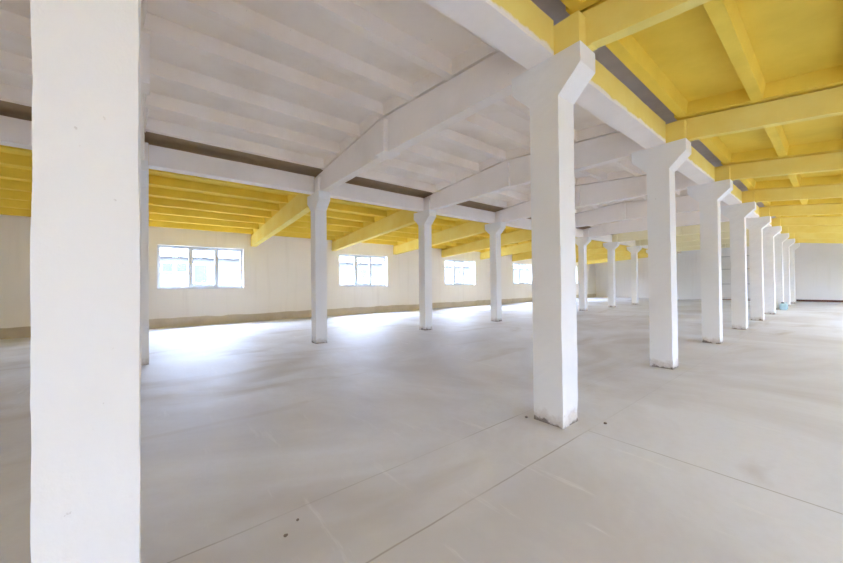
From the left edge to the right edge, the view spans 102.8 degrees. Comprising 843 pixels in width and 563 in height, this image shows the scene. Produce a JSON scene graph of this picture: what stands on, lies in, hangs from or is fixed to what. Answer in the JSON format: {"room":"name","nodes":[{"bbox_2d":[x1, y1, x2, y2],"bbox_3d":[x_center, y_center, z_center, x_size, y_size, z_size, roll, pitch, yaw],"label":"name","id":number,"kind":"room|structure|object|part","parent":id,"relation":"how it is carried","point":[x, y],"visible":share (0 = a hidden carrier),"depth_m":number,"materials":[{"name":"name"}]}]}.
{"room":"empty warehouse","nodes":[
{"label":"empty warehouse","id":0,"kind":"room"},
{"bbox_2d":[0,145,531,254],"bbox_3d":[3.661,-2.002,16.210,32.540,0.822,5.945,0,-1,-39],"label":"ceiling","id":1,"kind":"structure","parent":0,"point":[176,200],"depth_m":9.00,"materials":[{"name":"yellow paint"}]},
{"bbox_3d":[-7.800,-1.979,6.973,3.100,0.822,5.945,0,-1,-39],"label":"panel","id":2,"kind":"part","parent":1,"relation":"part of","materials":[{"name":"yellow paint"}]},
{"bbox_3d":[-5.425,-1.984,8.887,3.000,0.822,5.945,0,-1,-39],"label":"panel","id":3,"kind":"part","parent":1,"relation":"part of","materials":[{"name":"yellow paint"}]},
{"bbox_3d":[-3.090,-1.989,10.769,3.000,0.822,5.945,0,-1,-39],"label":"panel","id":4,"kind":"part","parent":1,"relation":"part of","materials":[{"name":"yellow paint"}]},
{"bbox_3d":[-0.754,-1.993,12.652,3.000,0.822,5.945,0,-1,-39],"label":"panel","id":5,"kind":"part","parent":1,"relation":"part of","materials":[{"name":"yellow paint"}]},
{"bbox_3d":[1.582,-1.998,14.535,3.000,0.822,5.945,0,-1,-39],"label":"panel","id":6,"kind":"part","parent":1,"relation":"part of","materials":[{"name":"yellow paint"}]},
{"bbox_3d":[3.918,-2.003,16.417,3.000,0.822,5.945,0,-1,-39],"label":"panel","id":7,"kind":"part","parent":1,"relation":"part of","materials":[{"name":"yellow paint"}]},
{"bbox_2d":[0,215,595,327],"bbox_3d":[1.927,-0.163,18.366,33.260,3.150,0.360,0,-1,-39],"label":"wall","id":8,"kind":"structure","parent":0,"point":[277,271],"depth_m":12.19,"materials":[{"name":"white paint"}]},
{"bbox_2d":[157,245,242,289],"bbox_3d":[-7.136,-0.409,10.989,2.350,1.362,0.250,0,-1,-39],"label":"window","id":9,"kind":"structure","parent":8,"relation":"in","point":[190,249],"depth_m":10.88,"materials":[{"name":"white plastic"}]},
{"bbox_3d":[-7.108,0.259,10.957,2.350,0.024,0.185,0,-1,-39],"label":"sill","id":10,"kind":"part","parent":9,"relation":"part of","materials":[{"name":"white plastic"}]},
{"bbox_3d":[-7.154,-0.414,11.067,0.728,1.266,0.068,0,-1,-39],"label":"sash","id":11,"kind":"part","parent":9,"relation":"part of","materials":[{"name":"glass"}]},
{"bbox_2d":[0,294,595,338],"bbox_3d":[2.057,1.259,18.208,32.540,0.301,0.046,0,-1,-39],"label":"baseboard","id":12,"kind":"structure","parent":8,"relation":"attached to","point":[17,332],"depth_m":12.07,"materials":[{"name":"paint"}]},
{"bbox_2d":[339,254,384,286],"bbox_3d":[-2.542,-0.419,14.691,2.350,1.362,0.250,0,-1,-39],"label":"window","id":13,"kind":"structure","parent":8,"relation":"in","point":[354,256],"depth_m":14.71,"materials":[{"name":"white plastic"}]},
{"bbox_3d":[-2.515,0.250,14.659,2.350,0.024,0.185,0,-1,-39],"label":"sill","id":14,"kind":"part","parent":13,"relation":"part of","materials":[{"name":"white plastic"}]},
{"bbox_3d":[-2.560,-0.424,14.769,0.728,1.266,0.068,0,-1,-39],"label":"sash","id":15,"kind":"part","parent":13,"relation":"part of","materials":[{"name":"glass"}]},
{"bbox_2d":[445,260,472,284],"bbox_3d":[2.051,-0.428,18.394,2.350,1.362,0.250,0,-1,-39],"label":"window","id":16,"kind":"structure","parent":8,"relation":"in","point":[453,261],"depth_m":18.58,"materials":[{"name":"white plastic"}]},
{"bbox_3d":[2.034,-0.433,18.472,0.728,1.266,0.068,0,-1,-39],"label":"sash","id":17,"kind":"part","parent":16,"relation":"part of","materials":[{"name":"white glass"}]},
{"bbox_2d":[513,263,531,283],"bbox_3d":[6.645,-0.437,22.096,2.350,1.362,0.250,0,-1,-39],"label":"window","id":18,"kind":"structure","parent":8,"relation":"in","point":[518,264],"depth_m":22.35,"materials":[{"name":"white plastic"}]},
{"bbox_3d":[6.627,-0.442,22.174,0.728,1.266,0.068,0,-1,-39],"label":"sash","id":19,"kind":"part","parent":18,"relation":"part of","materials":[{"name":"white glass"}]},
{"bbox_2d":[0,0,688,234],"bbox_3d":[7.171,-2.571,11.854,32.540,0.478,5.310,0,-1,-39],"label":"ceiling","id":20,"kind":"structure","parent":0,"point":[284,85],"depth_m":4.40,"materials":[{"name":"white paint"}]},
{"bbox_3d":[-4.080,-2.553,2.355,3.100,0.478,4.640,0,-1,-39],"label":"panel","id":21,"kind":"part","parent":20,"relation":"part of","materials":[{"name":"white paint"}]},
{"bbox_3d":[-1.705,-2.557,4.269,3.000,0.478,4.640,0,-1,-39],"label":"panel","id":22,"kind":"part","parent":20,"relation":"part of","materials":[{"name":"white paint"}]},
{"bbox_3d":[0.631,-2.562,6.152,3.000,0.478,4.640,0,-1,-39],"label":"panel","id":23,"kind":"part","parent":20,"relation":"part of","materials":[{"name":"white paint"}]},
{"bbox_3d":[2.967,-2.567,8.034,3.000,0.478,4.640,0,-1,-39],"label":"panel","id":24,"kind":"part","parent":20,"relation":"part of","materials":[{"name":"white paint"}]},
{"bbox_3d":[5.302,-2.571,9.917,3.000,0.478,4.640,0,-1,-39],"label":"panel","id":25,"kind":"part","parent":20,"relation":"part of","materials":[{"name":"white paint"}]},
{"bbox_3d":[7.638,-2.576,11.800,3.000,0.478,4.640,0,-1,-39],"label":"panel","id":26,"kind":"part","parent":20,"relation":"part of","materials":[{"name":"white paint"}]},
{"bbox_2d":[0,297,842,562],"bbox_3d":[7.422,1.360,11.552,33.340,0.150,17.900,0,-1,-39],"label":"floor","id":27,"kind":"structure","parent":0,"point":[388,439],"depth_m":2.65,"materials":[{"name":"grey concrete"}]},
{"bbox_2d":[30,0,141,562],"bbox_3d":[-1.129,-0.340,1.160,0.252,3.212,0.669,0,-1,-39],"label":"concrete column","id":28,"kind":"structure","parent":27,"relation":"on","point":[86,433],"depth_m":1.06,"materials":[{"name":"white paint"}]},
{"bbox_2d":[140,17,149,162],"bbox_3d":[-2.870,-2.192,3.326,0.286,0.587,5.457,0,-1,-39],"label":"cross beam","id":29,"kind":"structure","parent":28,"relation":"on","point":[144,37],"depth_m":3.31,"materials":[{"name":"white paint"}]},
{"bbox_3d":[-2.864,-2.176,3.318,0.286,0.495,0.245,0,-1,-39],"label":"splice plate","id":30,"kind":"part","parent":29,"relation":"part of","materials":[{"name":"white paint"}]},
{"bbox_2d":[140,160,148,364],"bbox_3d":[-4.565,-0.260,5.433,0.259,3.212,0.671,0,-1,-39],"label":"concrete column","id":31,"kind":"structure","parent":27,"relation":"on","point":[144,165],"depth_m":5.38,"materials":[{"name":"white paint"}]},
{"bbox_2d":[0,115,31,149],"bbox_3d":[-5.839,-2.034,4.441,2.968,0.340,0.226,0,-1,-39],"label":"beam","id":32,"kind":"structure","parent":31,"relation":"on","point":[14,132],"depth_m":4.58,"materials":[{"name":"white concrete"}]},
{"bbox_2d":[149,144,314,194],"bbox_3d":[-3.415,-2.040,6.393,2.744,0.342,0.226,0,-1,-39],"label":"beam","id":33,"kind":"structure","parent":31,"relation":"on","point":[160,158],"depth_m":6.15,"materials":[{"name":"white concrete"}]},
{"bbox_2d":[307,190,329,343],"bbox_3d":[-2.230,-0.265,7.317,0.261,3.212,0.674,0,-1,-39],"label":"concrete column","id":34,"kind":"structure","parent":27,"relation":"on","point":[317,202],"depth_m":7.22,"materials":[{"name":"white paint"}]},
{"bbox_2d":[251,193,309,246],"bbox_3d":[-4.069,-1.663,9.595,0.252,0.866,5.807,0,-1,-39],"label":"cross beam","id":35,"kind":"structure","parent":34,"relation":"on","point":[297,207],"depth_m":8.95,"materials":[{"name":"yellow paint"}]},
{"bbox_2d":[330,183,423,211],"bbox_3d":[-1.080,-2.044,8.276,2.744,0.341,0.227,0,-1,-39],"label":"beam","id":36,"kind":"structure","parent":34,"relation":"on","point":[346,191],"depth_m":8.16,"materials":[{"name":"white concrete"}]},
{"bbox_2d":[414,209,435,329],"bbox_3d":[0.107,-0.270,9.198,0.260,3.212,0.673,0,-1,-39],"label":"concrete column","id":37,"kind":"structure","parent":27,"relation":"on","point":[424,219],"depth_m":9.10,"materials":[{"name":"white paint"}]},
{"bbox_2d":[332,210,417,250],"bbox_3d":[-1.733,-1.668,11.478,0.252,0.867,5.807,0,-1,-39],"label":"cross beam","id":38,"kind":"structure","parent":37,"relation":"on","point":[403,218],"depth_m":10.91,"materials":[{"name":"yellow paint"}]},
{"bbox_2d":[485,222,505,321],"bbox_3d":[2.441,-0.274,11.081,0.261,3.212,0.673,0,-1,-39],"label":"concrete column","id":39,"kind":"structure","parent":27,"relation":"on","point":[494,230],"depth_m":10.99,"materials":[{"name":"white paint"}]},
{"bbox_2d":[393,221,490,254],"bbox_3d":[0.603,-1.674,13.360,0.252,0.864,5.807,0,-1,-39],"label":"cross beam","id":40,"kind":"structure","parent":39,"relation":"on","point":[471,228],"depth_m":12.62,"materials":[{"name":"yellow paint"}]},
{"bbox_2d":[436,205,494,222],"bbox_3d":[1.256,-2.049,10.159,2.744,0.341,0.227,0,-1,-39],"label":"beam","id":41,"kind":"structure","parent":39,"relation":"on","point":[455,211],"depth_m":10.15,"materials":[{"name":"white concrete"}]},
{"bbox_2d":[512,40,594,428],"bbox_3d":[1.199,-0.344,3.062,0.272,3.212,0.669,0,-1,-39],"label":"concrete column","id":42,"kind":"structure","parent":27,"relation":"on","point":[551,88],"depth_m":2.96,"materials":[{"name":"white paint"}]},
{"bbox_2d":[314,51,527,191],"bbox_3d":[-0.535,-2.197,5.209,0.286,0.587,5.457,0,-1,-39],"label":"cross beam","id":43,"kind":"structure","parent":42,"relation":"on","point":[488,82],"depth_m":4.37,"materials":[{"name":"white paint"}]},
{"bbox_3d":[-0.528,-2.181,5.201,0.286,0.495,0.245,0,-1,-39],"label":"splice plate","id":44,"kind":"part","parent":43,"relation":"part of","materials":[{"name":"white paint"}]},
{"bbox_2d":[426,0,553,69],"bbox_3d":[-0.001,-2.101,2.157,2.744,0.305,0.261,0,-1,-39],"label":"beam","id":45,"kind":"structure","parent":42,"relation":"on","point":[518,29],"depth_m":2.65,"materials":[{"name":"white paint"}]},
{"bbox_2d":[576,59,665,148],"bbox_3d":[2.335,-2.105,4.039,2.744,0.305,0.261,0,-1,-39],"label":"beam","id":46,"kind":"structure","parent":42,"relation":"on","point":[604,96],"depth_m":3.97,"materials":[{"name":"white paint"}]},
{"bbox_2d":[553,0,711,54],"bbox_3d":[3.010,-1.831,0.811,0.252,0.966,5.812,0,-1,-39],"label":"cross beam","id":47,"kind":"structure","parent":42,"relation":"on","point":[609,21],"depth_m":2.67,"materials":[{"name":"yellow paint"}]},
{"bbox_2d":[576,237,590,310],"bbox_3d":[7.112,-0.283,14.848,0.260,3.212,0.672,0,-1,-39],"label":"concrete column","id":48,"kind":"structure","parent":27,"relation":"on","point":[582,242],"depth_m":14.76,"materials":[{"name":"white paint"}]},
{"bbox_2d":[480,237,576,259],"bbox_3d":[5.274,-1.683,17.125,0.252,0.867,5.807,0,-1,-39],"label":"cross beam","id":49,"kind":"structure","parent":48,"relation":"on","point":[526,247],"depth_m":17.54,"materials":[{"name":"yellow paint"}]},
{"bbox_2d":[591,235,611,241],"bbox_3d":[8.263,-2.063,15.807,2.744,0.341,0.226,0,-1,-39],"label":"beam","id":50,"kind":"structure","parent":48,"relation":"on","point":[606,238],"depth_m":16.03,"materials":[{"name":"white concrete"}]},
{"bbox_2d":[603,242,618,306],"bbox_3d":[9.450,-0.288,16.729,0.260,3.212,0.670,0,-1,-39],"label":"concrete column","id":51,"kind":"structure","parent":27,"relation":"on","point":[610,246],"depth_m":16.65,"materials":[{"name":"white paint"}]},
{"bbox_2d":[512,240,607,260],"bbox_3d":[7.610,-1.688,19.008,0.252,0.868,5.807,0,-1,-39],"label":"cross beam","id":52,"kind":"structure","parent":51,"relation":"on","point":[593,244],"depth_m":17.99,"materials":[{"name":"yellow paint"}]},
{"bbox_2d":[627,246,641,304],"bbox_3d":[11.784,-0.293,18.613,0.258,3.212,0.673,0,-1,-39],"label":"concrete column","id":53,"kind":"structure","parent":27,"relation":"on","point":[633,250],"depth_m":18.52,"materials":[{"name":"white paint"}]},
{"bbox_2d":[576,244,628,257],"bbox_3d":[9.945,-1.692,20.891,0.252,0.867,5.807,0,-1,-39],"label":"cross beam","id":54,"kind":"structure","parent":53,"relation":"on","point":[620,248],"depth_m":19.86,"materials":[{"name":"yellow paint"}]},
{"bbox_2d":[619,240,635,245],"bbox_3d":[10.599,-2.067,17.689,2.744,0.340,0.226,0,-1,-39],"label":"beam","id":55,"kind":"structure","parent":53,"relation":"on","point":[627,243],"depth_m":17.94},
{"bbox_2d":[631,138,690,369],"bbox_3d":[3.535,-0.349,4.945,0.272,3.212,0.673,0,-1,-39],"label":"concrete column","id":56,"kind":"structure","parent":27,"relation":"on","point":[660,163],"depth_m":4.85,"materials":[{"name":"white paint"}]},
{"bbox_2d":[424,132,643,210],"bbox_3d":[1.801,-2.203,7.091,0.286,0.590,5.457,0,-1,-39],"label":"cross beam","id":57,"kind":"structure","parent":56,"relation":"on","point":[514,173],"depth_m":6.85,"materials":[{"name":"white paint"}]},
{"bbox_3d":[1.807,-2.186,7.083,0.286,0.495,0.245,0,-1,-39],"label":"splice plate","id":58,"kind":"part","parent":57,"relation":"part of","materials":[{"name":"white paint"}]},
{"bbox_2d":[677,146,714,184],"bbox_3d":[4.670,-2.111,5.922,2.744,0.307,0.261,0,-1,-39],"label":"beam","id":59,"kind":"structure","parent":56,"relation":"on","point":[695,167],"depth_m":6.11,"materials":[{"name":"white paint"}]},
{"bbox_2d":[665,86,842,142],"bbox_3d":[5.346,-1.836,2.694,0.252,0.967,5.812,0,-1,-39],"label":"cross beam","id":60,"kind":"structure","parent":56,"relation":"on","point":[829,102],"depth_m":4.13,"materials":[{"name":"yellow paint"}]},
{"bbox_2d":[687,179,732,343],"bbox_3d":[5.871,-0.353,6.827,0.272,3.212,0.669,0,-1,-39],"label":"concrete column","id":61,"kind":"structure","parent":27,"relation":"on","point":[709,196],"depth_m":6.73,"materials":[{"name":"white paint"}]},
{"bbox_2d":[495,171,697,222],"bbox_3d":[4.137,-2.207,8.974,0.286,0.589,5.457,0,-1,-39],"label":"cross beam","id":62,"kind":"structure","parent":61,"relation":"on","point":[635,187],"depth_m":8.35,"materials":[{"name":"white paint"}]},
{"bbox_3d":[4.143,-2.191,8.966,0.286,0.495,0.245,0,-1,-39],"label":"splice plate","id":63,"kind":"part","parent":62,"relation":"part of","materials":[{"name":"white paint"}]},
{"bbox_2d":[714,152,842,181],"bbox_3d":[7.682,-1.841,4.577,0.252,0.965,5.812,0,-1,-39],"label":"cross beam","id":64,"kind":"structure","parent":61,"relation":"on","point":[831,161],"depth_m":6.06,"materials":[{"name":"yellow paint"}]},
{"bbox_2d":[720,202,755,329],"bbox_3d":[8.206,-0.358,8.710,0.272,3.212,0.671,0,-1,-39],"label":"concrete column","id":65,"kind":"structure","parent":27,"relation":"on","point":[737,214],"depth_m":8.62,"materials":[{"name":"white paint"}]},
{"bbox_2d":[722,184,741,204],"bbox_3d":[7.005,-2.115,7.806,2.744,0.306,0.262,0,-1,-39],"label":"beam","id":66,"kind":"structure","parent":65,"relation":"on","point":[735,196],"depth_m":8.20,"materials":[{"name":"white paint"}]},
{"bbox_2d":[740,184,842,203],"bbox_3d":[10.018,-1.847,6.459,0.252,0.966,5.812,0,-1,-39],"label":"cross beam","id":67,"kind":"structure","parent":65,"relation":"on","point":[827,191],"depth_m":7.95,"materials":[{"name":"yellow paint"}]},
{"bbox_2d":[746,216,770,320],"bbox_3d":[10.542,-0.363,10.594,0.273,3.212,0.674,0,-1,-39],"label":"concrete column","id":68,"kind":"structure","parent":27,"relation":"on","point":[755,226],"depth_m":10.50,"materials":[{"name":"white paint"}]},
{"bbox_2d":[583,211,746,236],"bbox_3d":[8.808,-2.217,12.739,0.286,0.589,5.457,0,-1,-39],"label":"cross beam","id":69,"kind":"structure","parent":68,"relation":"on","point":[687,218],"depth_m":13.21,"materials":[{"name":"white paint"}]},
{"bbox_2d":[747,205,759,217],"bbox_3d":[9.342,-2.120,9.687,2.744,0.307,0.259,0,-1,-39],"label":"beam","id":70,"kind":"structure","parent":68,"relation":"on","point":[755,213],"depth_m":10.20,"materials":[{"name":"white paint"}]},
{"bbox_2d":[755,204,842,217],"bbox_3d":[12.353,-1.851,8.342,0.252,0.968,5.812,0,-1,-39],"label":"cross beam","id":71,"kind":"structure","parent":68,"relation":"on","point":[823,209],"depth_m":9.85,"materials":[{"name":"yellow paint"}]},
{"bbox_2d":[763,226,781,313],"bbox_3d":[12.878,-0.367,12.475,0.272,3.212,0.674,0,-1,-39],"label":"concrete column","id":72,"kind":"structure","parent":27,"relation":"on","point":[769,233],"depth_m":12.37,"materials":[{"name":"white paint"}]},
{"bbox_2d":[612,221,747,241],"bbox_3d":[11.144,-2.221,14.622,0.286,0.589,5.457,0,-1,-39],"label":"cross beam","id":73,"kind":"structure","parent":72,"relation":"on","point":[725,226],"depth_m":14.62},
{"bbox_3d":[11.150,-2.204,14.614,0.286,0.495,0.245,0,-1,-39],"label":"splice plate","id":74,"kind":"part","parent":73,"relation":"part of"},
{"bbox_2d":[771,216,842,226],"bbox_3d":[14.689,-1.854,10.225,0.252,0.964,5.812,0,-1,-39],"label":"cross beam","id":75,"kind":"structure","parent":72,"relation":"on","point":[796,221],"depth_m":11.75,"materials":[{"name":"yellow paint"}]},
{"bbox_2d":[774,233,788,309],"bbox_3d":[15.214,-0.372,14.358,0.272,3.212,0.671,0,-1,-39],"label":"concrete column","id":76,"kind":"structure","parent":27,"relation":"on","point":[779,239],"depth_m":14.26,"materials":[{"name":"white paint"}]},
{"bbox_2d":[635,230,748,245],"bbox_3d":[13.480,-2.225,16.505,0.286,0.587,5.457,0,-1,-39],"label":"cross beam","id":77,"kind":"structure","parent":76,"relation":"on","point":[694,237],"depth_m":16.69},
{"bbox_3d":[13.486,-2.209,16.497,0.286,0.495,0.245,0,-1,-39],"label":"splice plate","id":78,"kind":"part","parent":77,"relation":"part of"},
{"bbox_2d":[781,226,842,233],"bbox_3d":[17.025,-1.859,12.107,0.252,0.967,5.812,0,-1,-39],"label":"cross beam","id":79,"kind":"structure","parent":76,"relation":"on","point":[785,229],"depth_m":13.61,"materials":[{"name":"yellow paint"}]},
{"bbox_2d":[779,302,787,309],"bbox_3d":[15.111,1.064,14.043,0.180,0.335,0.240,0,-1,-39],"label":"canister","id":80,"kind":"object","parent":27,"relation":"on","point":[783,306],"visible":1,"depth_m":13.99,"materials":[{"name":"blue plastic"}]},
{"bbox_2d":[783,239,794,305],"bbox_3d":[17.550,-0.377,16.239,0.271,3.212,0.672,0,-1,-39],"label":"concrete column","id":81,"kind":"structure","parent":27,"relation":"on","point":[787,243],"depth_m":16.12,"materials":[{"name":"white paint"}]},
{"bbox_2d":[788,233,842,238],"bbox_3d":[19.360,-1.865,13.990,0.252,0.964,5.812,0,-1,-39],"label":"cross beam","id":82,"kind":"structure","parent":81,"relation":"on","point":[791,235],"depth_m":15.49,"materials":[{"name":"yellow paint"}]},
{"bbox_2d":[789,243,799,303],"bbox_3d":[19.885,-0.382,18.122,0.274,3.212,0.673,0,-1,-39],"label":"concrete column","id":83,"kind":"structure","parent":27,"relation":"on","point":[794,246],"depth_m":17.99,"materials":[{"name":"white paint"}]},
{"bbox_2d":[795,239,842,242],"bbox_3d":[21.696,-1.869,15.873,0.252,0.965,5.812,0,-1,-39],"label":"cross beam","id":84,"kind":"structure","parent":83,"relation":"on","point":[796,240],"depth_m":17.35,"materials":[{"name":"yellow paint"}]},
{"bbox_3d":[4.777,-0.279,12.966,0.258,3.212,0.671,0,-1,-39],"label":"concrete column","id":85,"kind":"structure","parent":27,"relation":"on","visible":0},
{"bbox_2d":[441,229,531,256],"bbox_3d":[2.938,-1.678,15.243,0.252,0.866,5.807,0,-1,-39],"label":"cross beam","id":86,"kind":"structure","parent":85,"relation":"on","point":[521,235],"depth_m":15.13,"materials":[{"name":"yellow paint"}]},
{"bbox_2d":[506,218,530,229],"bbox_3d":[3.591,-2.053,12.041,2.744,0.340,0.226,0,-1,-39],"label":"beam","id":87,"kind":"structure","parent":85,"relation":"on","point":[525,223],"depth_m":11.88,"materials":[{"name":"white concrete"}]},
{"bbox_2d":[576,228,582,237],"bbox_3d":[5.927,-2.058,13.924,2.744,0.341,0.225,0,-1,-39],"label":"beam","id":88,"kind":"structure","parent":85,"relation":"on","point":[579,232],"depth_m":14.49,"materials":[{"name":"white concrete"}]},
{"bbox_2d":[575,196,733,227],"bbox_3d":[6.472,-2.212,10.857,0.286,0.588,5.457,0,-1,-39],"label":"cross beam","id":89,"kind":"structure","parent":85,"relation":"on","point":[623,211],"depth_m":10.70,"materials":[{"name":"white paint"}]},
{"bbox_3d":[6.479,-2.195,10.849,0.286,0.495,0.245,0,-1,-39],"label":"splice plate","id":90,"kind":"part","parent":89,"relation":"part of","materials":[{"name":"white paint"}]},
{"bbox_3d":[14.120,-0.297,20.495,0.261,3.212,0.673,0,-1,-39],"label":"concrete column","id":91,"kind":"structure","parent":27,"relation":"on","visible":0},
{"bbox_2d":[576,248,647,261],"bbox_3d":[12.281,-1.698,22.773,0.252,0.866,5.807,0,-1,-39],"label":"cross beam","id":92,"kind":"structure","parent":91,"relation":"on","point":[643,250],"depth_m":22.04,"materials":[{"name":"yellow paint"}]},
{"bbox_2d":[676,237,748,247],"bbox_3d":[15.815,-2.231,18.387,0.286,0.589,5.457,0,-1,-39],"label":"cross beam","id":93,"kind":"structure","parent":91,"relation":"on","point":[727,240],"depth_m":18.88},
{"bbox_3d":[16.456,-0.302,22.378,0.260,3.212,0.672,0,-1,-39],"label":"concrete column","id":94,"kind":"structure","parent":27,"relation":"on","visible":0},
{"bbox_2d":[587,253,647,264],"bbox_3d":[14.617,-1.701,24.656,0.252,0.868,5.807,0,-1,-39],"label":"cross beam","id":95,"kind":"structure","parent":94,"relation":"on","point":[646,254],"depth_m":24.69,"materials":[{"name":"yellow paint"}]},
{"bbox_2d":[676,242,748,251],"bbox_3d":[18.151,-2.235,20.270,0.286,0.589,5.457,0,-1,-39],"label":"cross beam","id":96,"kind":"structure","parent":94,"relation":"on","point":[747,243],"depth_m":21.27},
{"bbox_2d":[531,0,842,225],"bbox_3d":[10.910,-2.105,7.216,32.540,1.062,6.590,0,-1,-39],"label":"ceiling","id":97,"kind":"structure","parent":0,"point":[713,56],"depth_m":3.70,"materials":[{"name":"yellow paint"}]},
{"bbox_3d":[2.015,-2.091,-0.345,3.000,1.062,5.980,0,-1,-39],"label":"panel","id":98,"kind":"part","parent":97,"relation":"part of","materials":[{"name":"yellow paint"}]},
{"bbox_3d":[4.351,-2.096,1.537,3.000,1.062,5.980,0,-1,-39],"label":"panel","id":99,"kind":"part","parent":97,"relation":"part of","materials":[{"name":"yellow paint"}]},
{"bbox_3d":[6.687,-2.100,3.420,3.000,1.062,5.980,0,-1,-39],"label":"panel","id":100,"kind":"part","parent":97,"relation":"part of","materials":[{"name":"yellow paint"}]},
{"bbox_3d":[9.023,-2.105,5.303,3.000,1.062,5.980,0,-1,-39],"label":"panel","id":101,"kind":"part","parent":97,"relation":"part of","materials":[{"name":"yellow paint"}]},
{"bbox_3d":[11.358,-2.110,7.185,3.000,1.062,5.980,0,-1,-39],"label":"panel","id":102,"kind":"part","parent":97,"relation":"part of","materials":[{"name":"yellow paint"}]},
{"bbox_3d":[13.694,-2.114,9.068,3.000,1.062,5.980,0,-1,-39],"label":"panel","id":103,"kind":"part","parent":97,"relation":"part of","materials":[{"name":"yellow paint"}]},
{"bbox_3d":[16.030,-2.119,10.951,3.000,1.062,5.980,0,-1,-39],"label":"panel","id":104,"kind":"part","parent":97,"relation":"part of","materials":[{"name":"yellow paint"}]},
{"bbox_2d":[595,243,842,302],"bbox_3d":[20.208,-0.705,21.896,0.360,3.930,17.820,0,-1,-39],"label":"wall","id":105,"kind":"structure","parent":0,"point":[818,266],"depth_m":19.62,"materials":[{"name":"white paint"}]},
{"bbox_2d":[721,255,749,299],"bbox_3d":[20.030,-0.165,21.768,0.080,2.850,2.620,0,-1,-39],"label":"door","id":106,"kind":"structure","parent":105,"relation":"in","point":[725,260],"depth_m":21.90,"materials":[{"name":"grey paint"}]},
{"bbox_2d":[796,299,842,301],"bbox_3d":[23.632,1.107,17.345,0.080,0.121,5.770,0,-1,-39],"label":"baseboard","id":107,"kind":"structure","parent":105,"relation":"attached to","point":[796,299],"depth_m":18.84,"materials":[{"name":"brown"}]},
{"label":"outside","id":108,"kind":"structure","parent":0,"visible":0},
{"bbox_3d":[2.730,1.721,17.103,100.000,0.340,100.000,0,-1,-39],"label":"ground","id":109,"kind":"structure","parent":108,"visible":0},
{"bbox_2d":[160,248,529,286],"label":"windows","id":110,"kind":"structure","parent":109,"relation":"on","point":[173,270],"depth_m":18.25,"materials":[{"name":"glass"}]},
{"bbox_3d":[-12.445,-0.649,16.500,0.460,0.440,0.062,0,-1,-39],"label":"pane","id":111,"kind":"part","parent":110,"relation":"part of","materials":[{"name":"blue glass"}]},
{"bbox_3d":[-12.002,-0.650,16.858,0.460,0.440,0.062,0,-1,-39],"label":"pane","id":112,"kind":"part","parent":110,"relation":"part of","materials":[{"name":"blue glass"}]},
{"bbox_3d":[-11.383,-0.351,17.351,0.600,0.940,0.062,0,-1,-39],"label":"pane","id":113,"kind":"part","parent":110,"relation":"part of","materials":[{"name":"blue glass"}]},
{"bbox_3d":[-4.042,-0.366,23.268,0.600,0.940,0.062,0,-1,-39],"label":"pane","id":114,"kind":"part","parent":110,"relation":"part of","materials":[{"name":"blue glass"}]}
]}

